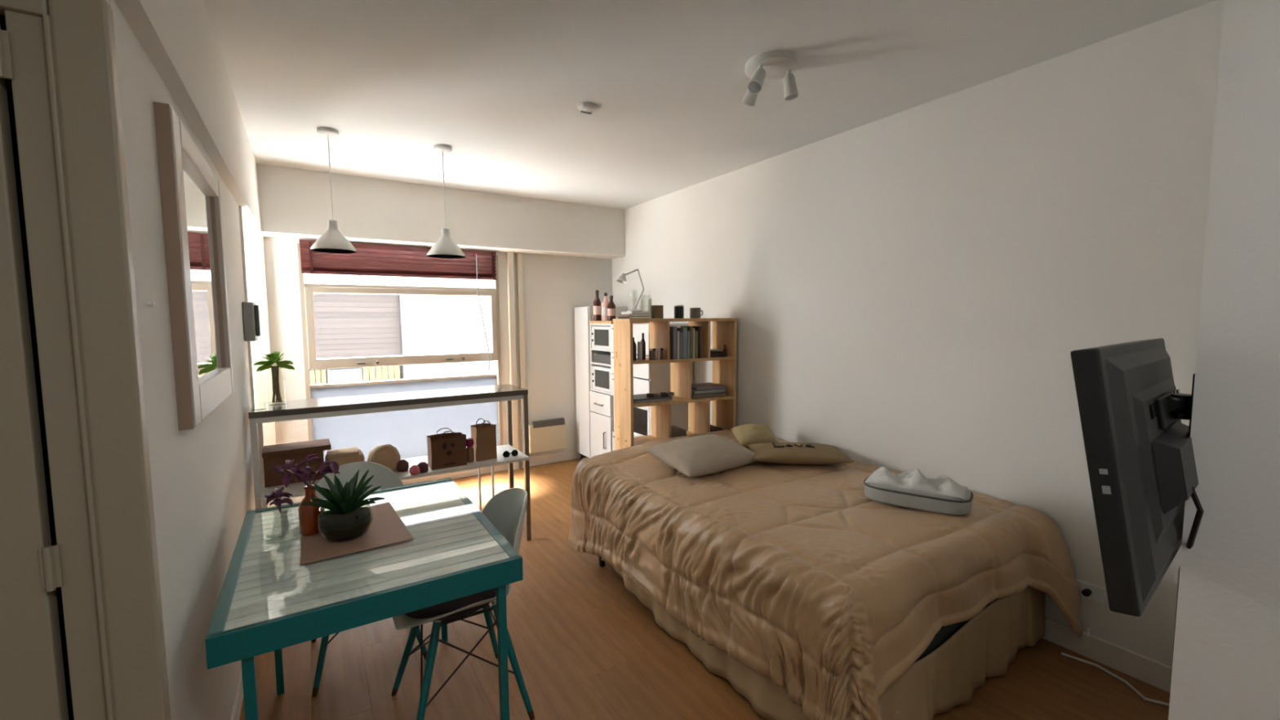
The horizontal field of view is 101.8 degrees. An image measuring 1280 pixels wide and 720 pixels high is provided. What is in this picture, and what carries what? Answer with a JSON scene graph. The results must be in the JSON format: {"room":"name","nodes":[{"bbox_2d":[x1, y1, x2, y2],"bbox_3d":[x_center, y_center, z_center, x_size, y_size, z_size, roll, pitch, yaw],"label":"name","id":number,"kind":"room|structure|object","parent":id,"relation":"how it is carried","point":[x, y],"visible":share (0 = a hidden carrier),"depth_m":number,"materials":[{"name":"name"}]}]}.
{"room":"studio apartment","nodes":[
{"label":"studio apartment","id":0,"kind":"room"},
{"bbox_2d":[108,0,255,719],"bbox_3d":[-1.665,0.031,1.969,0.120,2.551,2.215,-3,5,-32],"label":"wall","id":1,"kind":"structure","parent":0,"point":[202,477],"depth_m":1.30,"materials":[{"name":"white paint"}]},
{"bbox_2d":[114,0,263,236],"bbox_3d":[-1.969,-1.047,2.412,0.142,0.465,3.420,-3,5,-32],"label":"beam","id":2,"kind":"structure","parent":1,"relation":"attached to","point":[178,37],"depth_m":1.70,"materials":[{"name":"white paint"}]},
{"bbox_2d":[153,101,234,430],"bbox_3d":[-1.395,-0.252,1.661,0.033,0.814,0.836,-3,5,-32],"label":"wall mirror","id":3,"kind":"object","parent":1,"relation":"attached to","point":[190,190],"visible":1,"depth_m":1.50,"materials":[{"name":"beige mirror"}]},
{"bbox_2d":[182,159,223,381],"bbox_3d":[-1.415,-0.268,1.675,0.008,0.660,0.690,-3,5,-32],"label":"mirror glass","id":4,"kind":"object","parent":3,"relation":"attached to","point":[202,204],"depth_m":1.72,"materials":[{"name":"silver mirror"}]},
{"bbox_2d":[230,662,243,719],"bbox_3d":[-1.591,1.256,2.086,0.012,0.090,2.200,-3,5,-32],"label":"baseboard","id":5,"kind":"structure","parent":1,"relation":"attached to","point":[238,696],"depth_m":1.91,"materials":[{"name":"beige paint"}]},
{"bbox_2d":[238,205,254,406],"bbox_3d":[-2.251,0.194,2.921,0.132,2.085,0.028,-3,5,-32],"label":"trim","id":6,"kind":"structure","parent":1,"relation":"attached to","point":[239,206],"depth_m":2.90,"materials":[{"name":"beige paint"}]},
{"bbox_2d":[241,302,260,341],"bbox_3d":[-2.112,-0.209,2.832,0.070,0.210,0.140,-3,5,-32],"label":"intercom","id":7,"kind":"object","parent":1,"relation":"attached to","point":[251,314],"visible":1,"depth_m":2.77,"materials":[{"name":"grey plastic"}]},
{"bbox_2d":[244,235,612,505],"bbox_3d":[-1.957,-0.175,4.612,3.843,2.551,0.160,-3,5,-32],"label":"wall","id":8,"kind":"structure","parent":0,"point":[553,286],"depth_m":5.08,"materials":[{"name":"white paint"}]},
{"bbox_2d":[245,235,275,507],"bbox_3d":[-2.858,0.117,3.946,0.103,2.085,0.030,-3,5,-32],"label":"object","id":9,"kind":"structure","parent":8,"relation":"attached to","point":[255,244],"depth_m":3.91,"materials":[{"name":"beige paint"}]},
{"bbox_2d":[297,243,503,461],"bbox_3d":[-1.997,-0.003,4.534,1.605,1.880,0.170,-3,5,-32],"label":"window","id":10,"kind":"structure","parent":8,"relation":"in","point":[406,431],"depth_m":4.50,"materials":[{"name":"beige paint"}]},
{"bbox_2d":[299,239,497,371],"bbox_3d":[-1.962,-0.413,4.422,1.515,1.095,0.070,-3,5,-32],"label":"window blind","id":11,"kind":"object","parent":10,"relation":"attached to","point":[369,260],"visible":1,"depth_m":4.35,"materials":[{"name":"brown wood"}]},
{"bbox_2d":[257,164,625,258],"bbox_3d":[-1.489,-1.221,4.574,2.995,0.465,0.275,-3,5,-32],"label":"beam","id":12,"kind":"structure","parent":8,"relation":"attached to","point":[295,203],"depth_m":4.26,"materials":[{"name":"white paint"}]},
{"bbox_2d":[506,251,525,470],"bbox_3d":[-1.179,0.023,4.998,0.150,2.085,0.050,-3,5,-32],"label":"trim","id":13,"kind":"structure","parent":8,"relation":"attached to","point":[509,255],"depth_m":4.96,"materials":[{"name":"beige paint"}]},
{"bbox_2d":[528,417,566,453],"bbox_3d":[-0.928,0.746,5.177,0.385,0.312,0.106,-3,5,-32],"label":"heater","id":14,"kind":"object","parent":8,"relation":"attached to","point":[545,435],"visible":0.89,"depth_m":5.13,"materials":[{"name":"beige metal"}]},
{"bbox_2d":[531,417,564,428],"bbox_3d":[-0.906,0.623,5.146,0.330,0.062,0.045,-3,5,-32],"label":"grille","id":15,"kind":"object","parent":14,"relation":"attached to","point":[559,422],"depth_m":5.13,"materials":[{"name":"grey metal"}]},
{"bbox_2d":[528,448,580,466],"bbox_3d":[-0.703,0.984,5.393,0.963,0.100,0.015,-3,5,-32],"label":"baseboard","id":16,"kind":"structure","parent":8,"relation":"attached to","point":[560,456],"depth_m":5.28,"materials":[{"name":"beige paint"}]},
{"bbox_2d":[239,458,1169,719],"bbox_3d":[-0.172,1.354,1.929,4.043,0.100,6.662,-3,5,-32],"label":"floor","id":17,"kind":"structure","parent":0,"point":[586,647],"depth_m":2.16,"materials":[{"name":"brown wood"}]},
{"bbox_2d":[204,478,523,719],"bbox_3d":[-0.919,0.948,1.799,0.744,0.740,0.945,-3,5,-32],"label":"dining table","id":18,"kind":"object","parent":17,"relation":"on","point":[268,602],"visible":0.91,"depth_m":1.50,"materials":[{"name":"teal paint"}]},
{"bbox_2d":[264,486,293,538],"bbox_3d":[-1.166,0.504,1.678,0.097,0.167,0.071,2,5,28],"label":"flowers","id":19,"kind":"object","parent":18,"relation":"on","point":[278,493],"visible":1,"depth_m":1.67,"materials":[{"name":"purple plant"}]},
{"bbox_2d":[299,502,413,564],"bbox_3d":[-0.977,0.576,1.782,0.310,0.004,0.425,-3,5,-32],"label":"placemat","id":20,"kind":"object","parent":18,"relation":"on","point":[386,528],"visible":0.64,"depth_m":1.68,"materials":[{"name":"brown fabric"}]},
{"bbox_2d":[269,453,339,535],"bbox_3d":[-1.116,0.456,1.744,0.194,0.243,0.189,-3,5,-32],"label":"bottle","id":21,"kind":"object","parent":20,"relation":"on","point":[308,524],"visible":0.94,"depth_m":1.72,"materials":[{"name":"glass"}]},
{"bbox_2d":[302,469,384,542],"bbox_3d":[-0.966,0.475,1.701,0.220,0.210,0.221,-1,5,-6],"label":"succulent bowl","id":22,"kind":"object","parent":20,"relation":"on","point":[346,517],"visible":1,"depth_m":1.67,"materials":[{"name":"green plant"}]},
{"bbox_2d":[311,461,427,696],"bbox_3d":[-1.218,0.892,2.293,0.460,0.784,0.494,-3,5,-32],"label":"shell chair","id":23,"kind":"object","parent":17,"relation":"on","point":[384,477],"visible":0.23,"depth_m":2.45,"materials":[{"name":"white plastic"}]},
{"bbox_2d":[248,384,531,540],"bbox_3d":[-1.403,0.716,3.122,1.449,1.000,0.450,-3,5,-32],"label":"bar table","id":24,"kind":"object","parent":17,"relation":"on","point":[260,413],"visible":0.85,"depth_m":3.01,"materials":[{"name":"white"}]},
{"bbox_2d":[253,351,294,404],"bbox_3d":[-1.968,0.100,2.816,0.185,0.285,0.159,0,5,5],"label":"plant","id":25,"kind":"object","parent":24,"relation":"on","point":[273,357],"visible":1,"depth_m":2.80,"materials":[{"name":"green plant"}]},
{"bbox_2d":[262,438,331,487],"bbox_3d":[-1.890,0.564,2.877,0.314,0.188,0.196,-3,5,-32],"label":"cardboard box","id":26,"kind":"object","parent":24,"relation":"on","point":[273,455],"visible":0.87,"depth_m":2.80,"materials":[{"name":"brown cardboard"}]},
{"bbox_2d":[324,447,364,466],"bbox_3d":[-1.711,0.584,3.017,0.195,0.125,0.176,-3,5,-32],"label":"cloth bundle","id":27,"kind":"object","parent":24,"relation":"on","point":[342,456],"visible":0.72,"depth_m":2.96,"materials":[{"name":"beige fabric"}]},
{"bbox_2d":[366,444,399,471],"bbox_3d":[-1.487,0.572,3.016,0.176,0.151,0.176,-3,5,-32],"label":"bread bag","id":28,"kind":"object","parent":24,"relation":"on","point":[387,455],"visible":0.66,"depth_m":2.96,"materials":[{"name":"beige fabric"}]},
{"bbox_2d":[259,444,529,502],"bbox_3d":[-1.395,0.646,3.104,1.389,0.018,0.420,-3,5,-32],"label":"shelf","id":29,"kind":"object","parent":24,"relation":"attached to","point":[296,489],"depth_m":3.07,"materials":[{"name":"white metal"}]},
{"bbox_2d":[395,459,408,472],"bbox_3d":[-1.378,0.611,3.018,0.071,0.069,0.070,-3,5,-32],"label":"trinket","id":30,"kind":"object","parent":24,"relation":"on","point":[402,465],"visible":1,"depth_m":2.99,"materials":[{"name":"red fabric"}]},
{"bbox_2d":[409,464,419,475],"bbox_3d":[-1.278,0.621,2.950,0.054,0.057,0.057,-3,5,-32],"label":"trinket","id":31,"kind":"object","parent":24,"relation":"on","point":[414,469],"visible":1,"depth_m":2.93,"materials":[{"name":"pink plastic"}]},
{"bbox_2d":[417,462,428,473],"bbox_3d":[-1.250,0.617,2.992,0.064,0.059,0.063,-3,5,-32],"label":"trinket","id":32,"kind":"object","parent":24,"relation":"on","point":[424,467],"visible":0.92,"depth_m":2.97,"materials":[{"name":"red fabric"}]},
{"bbox_2d":[426,427,466,470],"bbox_3d":[-1.160,0.525,3.124,0.204,0.218,0.126,-3,5,-32],"label":"paper bag","id":33,"kind":"object","parent":24,"relation":"on","point":[445,450],"visible":1,"depth_m":3.08,"materials":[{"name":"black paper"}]},
{"bbox_2d":[466,437,474,462],"bbox_3d":[-1.047,0.552,3.200,0.052,0.150,0.052,-3,5,-32],"label":"bottle","id":34,"kind":"object","parent":24,"relation":"on","point":[469,442],"visible":0.91,"depth_m":3.18,"materials":[{"name":"glass"}]},
{"bbox_2d":[470,417,497,462],"bbox_3d":[-0.983,0.497,3.272,0.128,0.248,0.102,-4,6,-38],"label":"paper bag","id":35,"kind":"object","parent":24,"relation":"on","point":[483,435],"visible":0.97,"depth_m":3.24,"materials":[{"name":"brown paper"}]},
{"bbox_2d":[502,449,518,457],"bbox_3d":[-0.841,0.596,3.344,0.105,0.044,0.071,-3,5,-32],"label":"sunglasses","id":36,"kind":"object","parent":24,"relation":"on","point":[514,452],"visible":1,"depth_m":3.32,"materials":[{"name":"black plastic"}]},
{"bbox_2d":[391,487,534,719],"bbox_3d":[-0.655,0.915,1.944,0.494,0.784,0.460,-3,5,-32],"label":"shell chair","id":37,"kind":"object","parent":17,"relation":"on","point":[506,510],"visible":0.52,"depth_m":1.87,"materials":[{"name":"white"}]},
{"bbox_2d":[404,587,496,620],"bbox_3d":[-0.695,0.844,1.913,0.363,0.047,0.370,-3,5,-32],"label":"seat cushion","id":38,"kind":"object","parent":37,"relation":"on","point":[429,613],"depth_m":1.77,"materials":[{"name":"grey fabric"}]},
{"bbox_2d":[574,306,626,458],"bbox_3d":[-0.394,0.247,5.334,0.443,1.575,0.310,-3,5,-32],"label":"cabinet","id":39,"kind":"object","parent":17,"relation":"on","point":[583,315],"visible":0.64,"depth_m":5.20,"materials":[{"name":"white wood"}]},
{"bbox_2d":[589,320,648,457],"bbox_3d":[-0.200,0.341,5.007,0.474,1.435,0.440,-3,5,-32],"label":"cabinet","id":40,"kind":"object","parent":17,"relation":"on","point":[602,402],"visible":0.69,"depth_m":4.91,"materials":[{"name":"white wood"}]},
{"bbox_2d":[591,325,610,349],"bbox_3d":[-0.249,-0.217,4.946,0.317,0.211,0.370,-3,5,-32],"label":"microwave","id":41,"kind":"object","parent":40,"relation":"in","point":[601,335],"visible":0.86,"depth_m":4.86,"materials":[{"name":"white plastic"}]},
{"bbox_2d":[591,365,611,392],"bbox_3d":[-0.246,0.172,4.977,0.317,0.221,0.370,-3,5,-32],"label":"toaster oven","id":42,"kind":"object","parent":40,"relation":"in","point":[601,375],"visible":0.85,"depth_m":4.89,"materials":[{"name":"white metal"}]},
{"bbox_2d":[593,352,610,364],"bbox_3d":[-0.259,-0.017,4.955,0.240,0.082,0.340,-3,5,-32],"label":"box","id":43,"kind":"object","parent":40,"relation":"in","point":[605,357],"visible":0.49,"depth_m":4.90,"materials":[{"name":"grey"}]},
{"bbox_2d":[589,320,648,323],"bbox_3d":[-0.191,-0.362,4.961,0.439,0.025,0.440,-3,5,-32],"label":"countertop","id":44,"kind":"structure","parent":40,"relation":"on","point":[590,322],"depth_m":4.82,"materials":[{"name":"brown wood"}]},
{"bbox_2d":[593,289,601,320],"bbox_3d":[-0.407,-0.520,4.966,0.078,0.292,0.077,-3,5,-32],"label":"bottle","id":45,"kind":"object","parent":44,"relation":"on","point":[597,303],"visible":1,"depth_m":4.94,"materials":[{"name":"red glass"}]},
{"bbox_2d":[601,293,608,320],"bbox_3d":[-0.321,-0.499,4.879,0.078,0.261,0.077,-3,5,-32],"label":"bottle","id":46,"kind":"object","parent":44,"relation":"on","point":[604,305],"visible":0.8,"depth_m":4.85,"materials":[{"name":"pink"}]},
{"bbox_2d":[607,295,615,320],"bbox_3d":[-0.262,-0.477,4.788,0.078,0.231,0.077,-3,5,-32],"label":"bottle","id":47,"kind":"object","parent":44,"relation":"on","point":[611,306],"visible":0.91,"depth_m":4.76,"materials":[{"name":"red"}]},
{"bbox_2d":[611,323,693,450],"bbox_3d":[0.087,0.387,4.561,0.469,1.410,0.615,-3,5,-32],"label":"base cabinet","id":48,"kind":"object","parent":17,"relation":"on","point":[648,378],"visible":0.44,"depth_m":4.28,"materials":[{"name":"white wood"}]},
{"bbox_2d":[633,406,649,436],"bbox_3d":[0.047,0.497,4.543,0.317,0.275,0.555,-3,5,-32],"label":"oven","id":49,"kind":"object","parent":48,"relation":"in","point":[641,415],"visible":0.09,"depth_m":4.32,"materials":[{"name":"white metal"}]},
{"bbox_2d":[612,318,737,450],"bbox_3d":[0.270,0.416,3.914,0.886,1.452,0.308,-2,5,-25],"label":"shelving","id":50,"kind":"object","parent":17,"relation":"on","point":[724,330],"visible":0.55,"depth_m":3.84,"materials":[{"name":"brown wood"}]},
{"bbox_2d":[617,315,649,319],"bbox_3d":[-0.046,-0.303,3.711,0.161,0.016,0.191,-2,5,-25],"label":"book","id":51,"kind":"object","parent":50,"relation":"on","point":[642,317],"visible":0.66,"depth_m":3.64,"materials":[{"name":"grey paper"}]},
{"bbox_2d":[619,314,649,316],"bbox_3d":[-0.040,-0.320,3.712,0.151,0.016,0.191,-2,5,-25],"label":"book","id":52,"kind":"object","parent":51,"relation":"on","point":[620,315],"visible":0.91,"depth_m":3.64,"materials":[{"name":"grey paper"}]},
{"bbox_2d":[621,311,649,314],"bbox_3d":[-0.035,-0.336,3.713,0.136,0.016,0.191,-2,5,-25],"label":"book","id":53,"kind":"object","parent":52,"relation":"on","point":[622,313],"visible":0.99,"depth_m":3.64,"materials":[{"name":"grey paper"}]},
{"bbox_2d":[616,268,644,311],"bbox_3d":[-0.071,-0.495,3.679,0.228,0.306,0.105,-3,5,-32],"label":"desk lamp","id":54,"kind":"object","parent":53,"relation":"on","point":[622,277],"visible":1,"depth_m":3.66,"materials":[{"name":"white metal"}]},
{"bbox_2d":[632,337,636,360],"bbox_3d":[-0.051,-0.078,3.670,0.050,0.160,0.050,-3,5,-32],"label":"bottle","id":55,"kind":"object","parent":50,"relation":"on","point":[634,348],"visible":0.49,"depth_m":3.65,"materials":[{"name":"brown glass"}]},
{"bbox_2d":[637,341,642,359],"bbox_3d":[-0.001,-0.065,3.683,0.036,0.130,0.036,-3,5,-32],"label":"bottle","id":56,"kind":"object","parent":50,"relation":"on","point":[639,343],"visible":1,"depth_m":3.67,"materials":[{"name":"grey"}]},
{"bbox_2d":[640,333,645,359],"bbox_3d":[0.022,-0.098,3.725,0.036,0.190,0.036,-3,5,-32],"label":"bottle","id":57,"kind":"object","parent":50,"relation":"on","point":[642,340],"visible":0.86,"depth_m":3.71,"materials":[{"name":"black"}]},
{"bbox_2d":[646,298,651,318],"bbox_3d":[0.066,-0.369,3.748,0.034,0.140,0.034,-3,5,-32],"label":"candle","id":58,"kind":"object","parent":50,"relation":"on","point":[648,301],"visible":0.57,"depth_m":3.73,"materials":[{"name":"white wax"}]},
{"bbox_2d":[633,393,672,403],"bbox_3d":[0.053,0.278,3.801,0.300,0.028,0.220,-2,5,-25],"label":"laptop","id":59,"kind":"object","parent":50,"relation":"on","point":[637,398],"visible":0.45,"depth_m":3.71,"materials":[{"name":"grey plastic"}]},
{"bbox_2d":[651,305,663,318],"bbox_3d":[0.116,-0.349,3.784,0.075,0.095,0.090,-2,5,-25],"label":"wooden box","id":60,"kind":"object","parent":50,"relation":"on","point":[657,311],"visible":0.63,"depth_m":3.74,"materials":[{"name":"brown wood"}]},
{"bbox_2d":[669,329,672,359],"bbox_3d":[0.192,-0.113,3.771,0.022,0.210,0.150,-2,5,-25],"label":"book","id":61,"kind":"object","parent":50,"relation":"on","point":[670,331],"visible":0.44,"depth_m":3.70,"materials":[{"name":"brown paper"}]},
{"bbox_2d":[669,326,676,359],"bbox_3d":[0.219,-0.127,3.783,0.030,0.235,0.150,-2,5,-25],"label":"book","id":62,"kind":"object","parent":50,"relation":"on","point":[673,328],"visible":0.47,"depth_m":3.71,"materials":[{"name":"grey paper"}]},
{"bbox_2d":[676,331,679,359],"bbox_3d":[0.244,-0.111,3.796,0.016,0.200,0.150,-2,5,-25],"label":"book","id":63,"kind":"object","parent":50,"relation":"on","point":[677,332],"visible":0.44,"depth_m":3.73,"materials":[{"name":"grey paper"}]},
{"bbox_2d":[671,425,686,437],"bbox_3d":[0.236,0.548,3.908,0.150,0.070,0.200,-2,5,-25],"label":"basket","id":64,"kind":"object","parent":50,"relation":"on","point":[676,431],"visible":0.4,"depth_m":3.83,"materials":[{"name":"brown"}]},
{"bbox_2d":[674,305,684,318],"bbox_3d":[0.288,-0.356,3.842,0.071,0.098,0.071,-3,5,-32],"label":"candle jar","id":65,"kind":"object","parent":50,"relation":"on","point":[678,309],"visible":0.89,"depth_m":3.81,"materials":[{"name":"black glass"}]},
{"bbox_2d":[679,332,682,359],"bbox_3d":[0.265,-0.106,3.806,0.022,0.190,0.150,-2,5,-25],"label":"book","id":66,"kind":"object","parent":50,"relation":"on","point":[680,333],"visible":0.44,"depth_m":3.74,"materials":[{"name":"grey paper"}]},
{"bbox_2d":[676,327,687,359],"bbox_3d":[0.294,-0.125,3.818,0.034,0.225,0.150,-2,5,-25],"label":"book","id":67,"kind":"object","parent":50,"relation":"on","point":[683,330],"visible":0.57,"depth_m":3.75,"materials":[{"name":"grey paper"}]},
{"bbox_2d":[680,325,693,358],"bbox_3d":[0.343,-0.132,3.841,0.020,0.235,0.150,-2,5,-25],"label":"book","id":68,"kind":"object","parent":50,"relation":"on","point":[690,329],"visible":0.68,"depth_m":3.77,"materials":[{"name":"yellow paper"}]},
{"bbox_2d":[687,330,689,359],"bbox_3d":[0.322,-0.114,3.832,0.020,0.200,0.150,-2,5,-25],"label":"book","id":69,"kind":"object","parent":50,"relation":"on","point":[688,332],"visible":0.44,"depth_m":3.76,"materials":[{"name":"grey paper"}]},
{"bbox_2d":[693,328,694,358],"bbox_3d":[0.361,-0.126,3.850,0.012,0.220,0.150,-2,5,-25],"label":"book","id":70,"kind":"object","parent":50,"relation":"on","point":[693,328],"visible":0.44,"depth_m":3.78,"materials":[{"name":"grey paper"}]},
{"bbox_2d":[688,325,701,358],"bbox_3d":[0.405,-0.135,3.870,0.020,0.235,0.150,-2,5,-25],"label":"book","id":71,"kind":"object","parent":50,"relation":"on","point":[698,328],"visible":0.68,"depth_m":3.80,"materials":[{"name":"brown paper"}]},
{"bbox_2d":[689,307,702,318],"bbox_3d":[0.424,-0.353,3.912,0.099,0.078,0.082,0,5,9],"label":"mug","id":72,"kind":"object","parent":50,"relation":"on","point":[695,313],"visible":1,"depth_m":3.88,"materials":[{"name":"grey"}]},
{"bbox_2d":[694,330,697,358],"bbox_3d":[0.382,-0.117,3.860,0.024,0.200,0.150,-2,5,-25],"label":"book","id":73,"kind":"object","parent":50,"relation":"on","point":[695,331],"visible":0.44,"depth_m":3.79,"materials":[{"name":"yellow paper"}]},
{"bbox_2d":[691,391,726,398],"bbox_3d":[0.478,0.259,3.989,0.300,0.030,0.220,-2,5,-25],"label":"folded cloth","id":74,"kind":"object","parent":50,"relation":"on","point":[713,394],"visible":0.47,"depth_m":3.89,"materials":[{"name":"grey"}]},
{"bbox_2d":[691,388,725,394],"bbox_3d":[0.483,0.229,3.989,0.280,0.028,0.220,-2,5,-25],"label":"folded cloth","id":75,"kind":"object","parent":74,"relation":"on","point":[717,390],"visible":0.48,"depth_m":3.89,"materials":[{"name":"grey fabric"}]},
{"bbox_2d":[691,382,725,390],"bbox_3d":[0.488,0.202,3.990,0.260,0.024,0.220,-2,5,-25],"label":"folded cloth","id":76,"kind":"object","parent":75,"relation":"on","point":[700,386],"visible":0.76,"depth_m":3.92,"materials":[{"name":"grey fabric"}]},
{"bbox_2d":[710,424,723,431],"bbox_3d":[0.525,0.545,4.044,0.160,0.050,0.200,-2,5,-25],"label":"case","id":77,"kind":"object","parent":50,"relation":"on","point":[713,428],"visible":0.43,"depth_m":3.98,"materials":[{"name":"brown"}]},
{"bbox_2d":[710,351,727,357],"bbox_3d":[0.548,-0.046,3.999,0.160,0.035,0.200,-2,5,-25],"label":"tray","id":78,"kind":"object","parent":50,"relation":"on","point":[713,354],"visible":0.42,"depth_m":3.91,"materials":[{"name":"brown"}]},
{"bbox_2d":[598,542,1045,719],"bbox_3d":[0.708,0.963,2.735,1.415,0.540,1.938,-3,5,-32],"label":"bed","id":79,"kind":"object","parent":17,"relation":"on","point":[957,661],"visible":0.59,"depth_m":1.96,"materials":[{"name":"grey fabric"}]},
{"bbox_2d":[568,429,1090,719],"bbox_3d":[0.723,0.891,2.678,1.462,0.578,2.124,-3,5,-32],"label":"comforter","id":80,"kind":"object","parent":79,"relation":"on","point":[779,568],"visible":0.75,"depth_m":2.07,"materials":[{"name":"brown fabric"}]},
{"bbox_2d":[646,434,755,476],"bbox_3d":[0.375,0.544,3.012,0.570,0.154,0.374,-4,6,-36],"label":"pillow","id":81,"kind":"object","parent":80,"relation":"on","point":[707,454],"visible":0.98,"depth_m":2.90,"materials":[{"name":"grey fabric"}]},
{"bbox_2d":[731,423,778,449],"bbox_3d":[0.749,0.499,3.390,0.250,0.150,0.210,-1,5,-7],"label":"cushion","id":82,"kind":"object","parent":80,"relation":"on","point":[746,434],"visible":0.77,"depth_m":3.32,"materials":[{"name":"beige fabric"}]},
{"bbox_2d":[746,442,853,464],"bbox_3d":[0.933,0.550,3.095,0.560,0.096,0.340,0,5,6],"label":"pillow","id":83,"kind":"object","parent":80,"relation":"on","point":[791,453],"visible":0.99,"depth_m":2.97,"materials":[{"name":"beige fabric"}]},
{"bbox_2d":[863,466,973,515],"bbox_3d":[1.267,0.575,2.383,0.441,0.157,0.226,3,6,35],"label":"pillow","id":84,"kind":"object","parent":80,"relation":"on","point":[911,489],"visible":1,"depth_m":2.31,"materials":[{"name":"white fabric"}]},
{"bbox_2d":[1061,652,1168,706],"bbox_3d":[1.935,1.277,2.018,0.110,0.010,0.502,-3,5,-32],"label":"power cable","id":85,"kind":"object","parent":17,"relation":"on","point":[1135,691],"visible":0.67,"depth_m":2.08,"materials":[{"name":"white plastic"}]},
{"bbox_2d":[203,0,1216,209],"bbox_3d":[-0.190,-1.289,1.721,4.043,0.100,6.662,-3,5,-32],"label":"ceiling","id":86,"kind":"structure","parent":0,"point":[501,84],"depth_m":2.33,"materials":[{"name":"white paint"}]},
{"bbox_2d":[310,126,356,253],"bbox_3d":[-1.806,-0.986,3.039,0.236,0.689,0.236,-3,5,-32],"label":"pendant lamp","id":87,"kind":"object","parent":86,"relation":"hanging from","point":[332,241],"visible":1,"depth_m":3.01,"materials":[{"name":"white plastic"}]},
{"bbox_2d":[426,144,465,258],"bbox_3d":[-1.256,-1.014,3.342,0.236,0.689,0.236,-3,5,-32],"label":"pendant lamp","id":88,"kind":"object","parent":86,"relation":"hanging from","point":[445,247],"visible":1,"depth_m":3.31,"materials":[{"name":"white plastic"}]},
{"bbox_2d":[577,102,597,114],"bbox_3d":[-0.273,-1.304,2.695,0.104,0.022,0.104,-3,5,-32],"label":"smoke detector","id":89,"kind":"object","parent":86,"relation":"attached to","point":[588,108],"visible":1,"depth_m":2.67,"materials":[{"name":"white plastic"}]},
{"bbox_2d":[741,50,799,106],"bbox_3d":[0.571,-1.210,2.259,0.232,0.153,0.230,0,5,2],"label":"ceiling spotlight","id":90,"kind":"object","parent":86,"relation":"attached to","point":[774,65],"visible":1,"depth_m":2.21,"materials":[{"name":"white metal"}]},
{"bbox_2d":[612,0,1223,666],"bbox_3d":[1.483,-0.062,2.879,0.100,2.551,6.662,-3,5,-32],"label":"wall","id":91,"kind":"structure","parent":0,"point":[913,288],"depth_m":2.52,"materials":[{"name":"white paint"}]},
{"bbox_2d":[1075,578,1105,604],"bbox_3d":[1.892,0.982,2.200,0.035,0.070,0.110,-3,5,-32],"label":"wall socket","id":92,"kind":"object","parent":91,"relation":"attached to","point":[1088,591],"visible":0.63,"depth_m":2.19,"materials":[{"name":"white plastic"}]},
{"bbox_2d":[1042,616,1172,693],"bbox_3d":[0.945,1.104,3.727,0.014,0.100,4.562,-3,5,-32],"label":"baseboard","id":93,"kind":"structure","parent":91,"relation":"attached to","point":[1153,673],"depth_m":2.14,"materials":[{"name":"beige paint"}]},
{"bbox_2d":[1168,0,1279,719],"bbox_3d":[2.217,0.113,0.591,1.123,2.551,2.002,-3,5,-32],"label":"wall","id":94,"kind":"structure","parent":0,"point":[1226,663],"depth_m":1.07,"materials":[{"name":"white paint"}]},
{"bbox_2d":[1155,373,1195,433],"bbox_3d":[1.218,0.115,1.177,0.247,0.170,0.057,-3,5,-32],"label":"mount","id":95,"kind":"object","parent":94,"relation":"attached to","point":[1171,406],"depth_m":1.16,"materials":[{"name":"black metal"}]},
{"bbox_2d":[1070,337,1198,616],"bbox_3d":[1.164,0.210,1.186,0.701,0.499,0.156,-4,6,-38],"label":"television","id":96,"kind":"object","parent":95,"relation":"attached to","point":[1142,475],"visible":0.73,"depth_m":1.00,"materials":[{"name":"black plastic"}]},
{"bbox_2d":[1168,486,1204,715],"bbox_3d":[1.217,0.774,1.176,0.179,1.035,0.027,-5,6,-44],"label":"cable","id":97,"kind":"object","parent":96,"relation":"hanging from","point":[1199,513],"visible":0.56,"depth_m":1.11,"materials":[{"name":"black plastic"}]},
{"bbox_3d":[-1.359,-0.907,0.759,0.804,0.495,0.030,-3,5,-32],"label":"wall","id":98,"kind":"structure","parent":0,"visible":0},
{"bbox_2d":[0,0,171,719],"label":"door frame","id":99,"kind":"structure","parent":98,"relation":"in","point":[59,57],"depth_m":0.98,"materials":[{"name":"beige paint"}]},
{"label":"outside","id":100,"kind":"structure","parent":0,"visible":0},
{"bbox_3d":[-10.412,6.010,20.724,32.000,0.200,34.700,-3,5,-32],"label":"ground","id":101,"kind":"structure","parent":100,"visible":0},
{"bbox_2d":[309,293,402,385],"bbox_3d":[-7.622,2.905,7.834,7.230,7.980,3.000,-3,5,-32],"label":"window pane","id":102,"kind":"structure","parent":101,"relation":"on","point":[347,325],"depth_m":7.94,"materials":[{"name":"grey"}]},
{"bbox_2d":[399,294,494,379],"bbox_3d":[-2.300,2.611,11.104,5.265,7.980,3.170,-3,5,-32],"label":"window pane","id":103,"kind":"structure","parent":101,"relation":"on","point":[430,324],"depth_m":8.49,"materials":[{"name":"grey"}]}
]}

